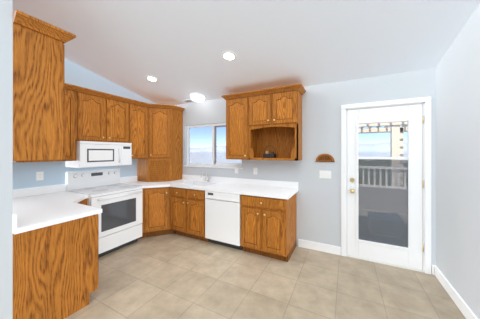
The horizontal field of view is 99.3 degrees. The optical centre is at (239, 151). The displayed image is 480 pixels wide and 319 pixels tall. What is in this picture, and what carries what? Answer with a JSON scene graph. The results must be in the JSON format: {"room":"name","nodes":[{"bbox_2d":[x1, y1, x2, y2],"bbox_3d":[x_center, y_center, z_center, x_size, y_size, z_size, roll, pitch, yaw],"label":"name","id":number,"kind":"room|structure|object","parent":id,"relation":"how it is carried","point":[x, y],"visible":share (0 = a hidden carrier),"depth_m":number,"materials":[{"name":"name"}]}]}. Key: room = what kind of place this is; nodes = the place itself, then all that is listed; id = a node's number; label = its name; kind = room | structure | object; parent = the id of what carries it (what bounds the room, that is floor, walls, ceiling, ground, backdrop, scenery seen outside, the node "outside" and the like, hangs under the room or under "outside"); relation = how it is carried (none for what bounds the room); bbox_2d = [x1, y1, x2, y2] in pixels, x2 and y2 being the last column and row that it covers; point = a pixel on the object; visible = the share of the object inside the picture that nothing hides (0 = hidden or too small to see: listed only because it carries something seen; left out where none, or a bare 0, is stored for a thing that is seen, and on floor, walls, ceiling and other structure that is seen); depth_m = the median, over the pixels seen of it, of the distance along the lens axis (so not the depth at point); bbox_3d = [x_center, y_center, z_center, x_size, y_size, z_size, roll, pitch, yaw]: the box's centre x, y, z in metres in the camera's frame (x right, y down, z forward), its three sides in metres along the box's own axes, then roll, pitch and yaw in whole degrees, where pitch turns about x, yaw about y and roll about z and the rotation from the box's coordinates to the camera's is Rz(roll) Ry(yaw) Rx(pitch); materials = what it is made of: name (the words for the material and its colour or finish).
{"room":"kitchen","nodes":[
{"label":"kitchen","id":0,"kind":"room"},
{"bbox_2d":[0,0,12,318],"bbox_3d":[-2.343,-0.195,1.769,1.450,3.300,0.140,0,0,28],"label":"wall","id":1,"kind":"structure","parent":0,"point":[6,159],"depth_m":1.47,"materials":[{"name":"paint"}]},
{"bbox_2d":[13,22,65,160],"bbox_3d":[-1.859,-0.445,1.780,0.582,1.020,0.318,0,0,28],"label":"upper cabinet","id":2,"kind":"object","parent":1,"relation":"attached to","point":[38,89],"depth_m":1.62,"materials":[{"name":"brown wood"}]},
{"bbox_2d":[13,59,154,189],"bbox_3d":[-3.088,-0.495,2.070,0.150,3.900,5.900,0,0,28],"label":"wall","id":3,"kind":"structure","parent":0,"point":[24,175],"depth_m":3.02,"materials":[{"name":"paint"}]},
{"bbox_2d":[13,160,52,162],"bbox_3d":[-2.588,-0.360,2.513,0.325,0.960,0.308,0,0,28],"label":"upper cabinet","id":4,"kind":"object","parent":3,"relation":"attached to","point":[25,160],"depth_m":2.44,"materials":[{"name":"brown wood"}]},
{"bbox_2d":[36,172,43,180],"bbox_3d":[-2.662,0.320,2.716,0.008,0.114,0.070,0,0,28],"label":"electrical outlet","id":5,"kind":"object","parent":3,"relation":"attached to","point":[39,175],"visible":1,"depth_m":2.71,"materials":[{"name":"plastic"}]},
{"bbox_2d":[53,87,84,160],"bbox_3d":[-2.449,-0.360,2.780,0.325,0.960,0.376,0,0,28],"label":"upper cabinet","id":6,"kind":"object","parent":3,"relation":"attached to","point":[74,100],"depth_m":2.78,"materials":[{"name":"brown wood"}]},
{"bbox_2d":[85,91,108,141],"bbox_3d":[-2.300,-0.498,3.065,0.325,0.683,0.402,0,0,28],"label":"upper cabinet","id":7,"kind":"object","parent":3,"relation":"attached to","point":[96,106],"depth_m":3.03,"materials":[{"name":"brown wood"}]},
{"bbox_2d":[66,141,131,167],"bbox_3d":[-2.167,0.035,3.200,0.435,0.371,0.757,0,0,28],"label":"microwave","id":8,"kind":"object","parent":7,"relation":"attached to","point":[95,154],"visible":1,"depth_m":3.02,"materials":[{"name":"white plastic"}]},
{"bbox_2d":[109,99,128,142],"bbox_3d":[-2.133,-0.498,3.386,0.325,0.683,0.403,0,0,28],"label":"upper cabinet","id":9,"kind":"object","parent":3,"relation":"attached to","point":[118,109],"depth_m":3.33,"materials":[{"name":"brown wood"}]},
{"bbox_2d":[129,103,148,158],"bbox_3d":[-1.924,-0.360,3.732,0.377,0.960,0.444,0,0,28],"label":"upper cabinet","id":10,"kind":"object","parent":3,"relation":"attached to","point":[147,130],"depth_m":3.67,"materials":[{"name":"brown wood"}]},
{"bbox_2d":[145,103,172,157],"bbox_3d":[-1.539,-0.391,3.893,0.305,1.022,0.325,0,0,28],"label":"upper cabinet","id":11,"kind":"object","parent":3,"relation":"attached to","point":[160,115],"depth_m":3.89,"materials":[{"name":"brown wood"}]},
{"bbox_2d":[13,0,479,104],"bbox_3d":[-0.999,-1.702,0.982,4.560,1.415,5.600,0,0,28],"label":"ceiling","id":12,"kind":"structure","parent":0,"point":[176,48],"depth_m":2.24,"materials":[{"name":"paint"}]},
{"bbox_2d":[146,75,157,81],"bbox_3d":[-1.429,-1.187,3.309,0.190,0.042,0.187,0,0,28],"label":"recessed light","id":13,"kind":"object","parent":12,"relation":"in","point":[152,78],"visible":1,"depth_m":3.30,"materials":[{"name":"white"}]},
{"bbox_2d":[190,93,204,101],"bbox_3d":[-0.788,-1.017,3.801,0.280,0.149,0.278,0,0,28],"label":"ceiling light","id":14,"kind":"object","parent":12,"relation":"attached to","point":[197,97],"visible":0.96,"depth_m":3.72,"materials":[{"name":"white glass"}]},
{"bbox_2d":[221,51,235,60],"bbox_3d":[-0.138,-1.202,2.557,0.190,0.042,0.187,0,0,28],"label":"recessed light","id":15,"kind":"object","parent":12,"relation":"in","point":[229,55],"visible":1,"depth_m":2.55,"materials":[{"name":"white"}]},
{"bbox_2d":[65,233,465,318],"bbox_3d":[-0.999,1.505,0.982,4.860,0.100,5.900,0,0,28],"label":"floor","id":16,"kind":"structure","parent":0,"point":[172,276],"depth_m":2.19,"materials":[{"name":"tile"}]},
{"bbox_2d":[13,214,98,318],"bbox_3d":[-1.740,1.030,1.877,0.460,0.850,0.598,0,0,28],"label":"base cabinet","id":17,"kind":"object","parent":16,"relation":"on","point":[55,271],"visible":0.6,"depth_m":1.71,"materials":[{"name":"brown wood"}]},
{"bbox_2d":[13,184,101,233],"bbox_3d":[-2.094,0.534,2.227,1.466,0.139,0.888,0,0,28],"label":"countertop","id":18,"kind":"structure","parent":17,"relation":"on","point":[38,207],"depth_m":2.08,"materials":[{"name":"laminate"}]},
{"bbox_2d":[78,199,86,204],"bbox_3d":[-2.227,1.030,2.622,0.864,0.850,0.311,0,0,28],"label":"cabinet filler","id":19,"kind":"object","parent":16,"relation":"on","point":[84,202],"depth_m":2.65,"materials":[{"name":"brown wood"}]},
{"bbox_2d":[66,168,142,257],"bbox_3d":[-2.031,0.873,3.129,0.740,1.165,0.763,0,0,28],"label":"range","id":20,"kind":"object","parent":16,"relation":"on","point":[113,198],"visible":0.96,"depth_m":3.03,"materials":[{"name":"white metal"}]},
{"bbox_2d":[138,187,173,238],"bbox_3d":[-1.564,1.030,3.875,0.883,0.850,0.985,0,0,28],"label":"base cabinet","id":21,"kind":"object","parent":16,"relation":"on","point":[156,211],"visible":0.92,"depth_m":3.48,"materials":[{"name":"brown wood"}]},
{"bbox_2d":[120,174,297,198],"bbox_3d":[-0.641,0.600,3.395,2.963,0.270,0.985,0,0,28],"label":"countertop","id":22,"kind":"structure","parent":21,"relation":"on","point":[271,189],"depth_m":3.40,"materials":[{"name":"laminate"}]},
{"bbox_2d":[137,158,182,181],"bbox_3d":[-1.595,0.343,4.097,0.623,0.443,0.621,0,0,28],"label":"appliance garage","id":23,"kind":"object","parent":22,"relation":"on","point":[158,169],"visible":0.98,"depth_m":3.92,"materials":[{"name":"brown wood"}]},
{"bbox_2d":[170,187,209,241],"bbox_3d":[-0.754,1.030,3.644,0.762,0.850,0.648,0,0,28],"label":"base cabinet","id":24,"kind":"object","parent":16,"relation":"on","point":[187,212],"visible":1,"depth_m":3.37,"materials":[{"name":"brown wood"}]},
{"bbox_2d":[205,191,242,249],"bbox_3d":[-0.139,1.032,3.328,0.614,0.846,0.636,0,0,28],"label":"dishwasher","id":25,"kind":"object","parent":16,"relation":"on","point":[222,219],"visible":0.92,"depth_m":3.05,"materials":[{"name":"white plastic"}]},
{"bbox_2d":[241,193,296,261],"bbox_3d":[0.430,1.030,3.027,0.666,0.850,0.648,0,0,28],"label":"base cabinet","id":26,"kind":"object","parent":16,"relation":"on","point":[268,227],"visible":1,"depth_m":2.78,"materials":[{"name":"brown wood"}]},
{"bbox_2d":[175,68,435,264],"bbox_3d":[0.328,-0.045,3.533,4.860,3.000,0.150,0,0,28],"label":"wall","id":27,"kind":"structure","parent":0,"point":[318,210],"depth_m":2.99,"materials":[{"name":"paint"}]},
{"bbox_2d":[183,165,242,168],"bbox_3d":[-0.544,0.286,3.931,1.365,0.021,0.088,0,0,28],"label":"window sill","id":28,"kind":"structure","parent":27,"relation":"attached to","point":[214,167],"depth_m":3.87,"materials":[{"name":"white wood"}]},
{"bbox_2d":[187,123,241,166],"bbox_3d":[-0.512,-0.135,3.992,1.325,0.820,0.050,0,0,28],"label":"window","id":29,"kind":"structure","parent":27,"relation":"in","point":[214,146],"depth_m":3.98,"materials":[{"name":"clear glass"}]},
{"bbox_2d":[226,96,260,159],"bbox_3d":[0.030,-0.375,3.418,0.446,0.990,0.323,0,0,28],"label":"upper cabinet","id":30,"kind":"object","parent":27,"relation":"attached to","point":[243,142],"depth_m":3.28,"materials":[{"name":"brown wood"}]},
{"bbox_2d":[263,145,276,157],"bbox_3d":[0.468,-0.008,3.195,0.184,0.194,0.120,0,0,28],"label":"caddy","id":31,"kind":"object","parent":30,"relation":"in","point":[266,154],"visible":1,"depth_m":3.16,"materials":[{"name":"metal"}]},
{"bbox_2d":[249,92,272,127],"bbox_3d":[0.379,-0.635,3.237,0.400,0.470,0.323,0,0,28],"label":"upper cabinet","id":32,"kind":"object","parent":27,"relation":"attached to","point":[260,122],"depth_m":3.09,"materials":[{"name":"brown wood"}]},
{"bbox_2d":[273,88,304,127],"bbox_3d":[0.698,-0.635,3.071,0.400,0.470,0.323,0,0,28],"label":"upper cabinet","id":33,"kind":"object","parent":27,"relation":"attached to","point":[287,106],"depth_m":2.92,"materials":[{"name":"brown wood"}]},
{"bbox_2d":[315,154,334,161],"bbox_3d":[1.234,0.084,2.965,0.258,0.117,0.019,0,0,28],"label":"sign","id":34,"kind":"object","parent":27,"relation":"attached to","point":[324,158],"visible":1,"depth_m":2.96,"materials":[{"name":"brown wood"}]},
{"bbox_2d":[319,170,330,178],"bbox_3d":[1.239,0.328,2.964,0.162,0.114,0.016,0,0,28],"label":"light switch","id":35,"kind":"object","parent":27,"relation":"attached to","point":[325,174],"visible":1,"depth_m":2.96,"materials":[{"name":"plastic"}]},
{"bbox_2d":[298,239,433,274],"bbox_3d":[1.599,1.397,2.779,1.580,0.115,0.014,0,0,28],"label":"baseboard","id":36,"kind":"structure","parent":27,"relation":"attached to","point":[331,249],"depth_m":2.98,"materials":[{"name":"white wood"}]},
{"bbox_2d":[347,104,423,270],"bbox_3d":[1.852,0.426,2.644,0.823,2.025,0.117,0,0,28],"label":"entry door","id":37,"kind":"structure","parent":27,"relation":"in","point":[384,209],"depth_m":2.64,"materials":[{"name":"white wood"}]},
{"bbox_2d":[341,97,430,273],"bbox_3d":[1.883,0.398,2.714,0.959,2.114,0.166,0,0,28],"label":"door frame","id":38,"kind":"structure","parent":27,"relation":"attached to","point":[425,102],"depth_m":2.48,"materials":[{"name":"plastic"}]},
{"bbox_2d":[436,3,479,318],"bbox_3d":[1.090,-0.495,-0.105,0.150,3.900,5.900,0,0,28],"label":"wall","id":39,"kind":"structure","parent":0,"point":[458,166],"depth_m":1.89,"materials":[{"name":"paint"}]},
{"bbox_2d":[434,265,477,318],"bbox_3d":[1.017,1.397,-0.067,0.014,0.115,5.600,0,0,28],"label":"baseboard","id":40,"kind":"structure","parent":39,"relation":"attached to","point":[462,306],"depth_m":1.97,"materials":[{"name":"white wood"}]},
{"label":"outside","id":41,"kind":"structure","parent":0,"visible":0},
{"bbox_2d":[190,153,406,163],"bbox_3d":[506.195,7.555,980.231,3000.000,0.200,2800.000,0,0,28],"label":"ground","id":42,"kind":"structure","parent":41,"point":[208,156],"depth_m":338.00,"materials":[{"name":"white"}]},
{"bbox_2d":[190,142,406,152],"bbox_3d":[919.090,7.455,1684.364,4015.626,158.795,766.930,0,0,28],"label":"hills","id":43,"kind":"structure","parent":42,"relation":"on","point":[365,147],"depth_m":1402.47,"materials":[{"name":"white"}]},
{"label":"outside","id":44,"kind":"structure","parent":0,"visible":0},
{"bbox_2d":[358,121,406,159],"bbox_3d":[4.401,0.390,5.725,5.360,3.130,7.480,0,0,28],"label":"pergola","id":45,"kind":"object","parent":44,"point":[396,148],"depth_m":6.41,"materials":[{"name":"white wood"}]}
]}

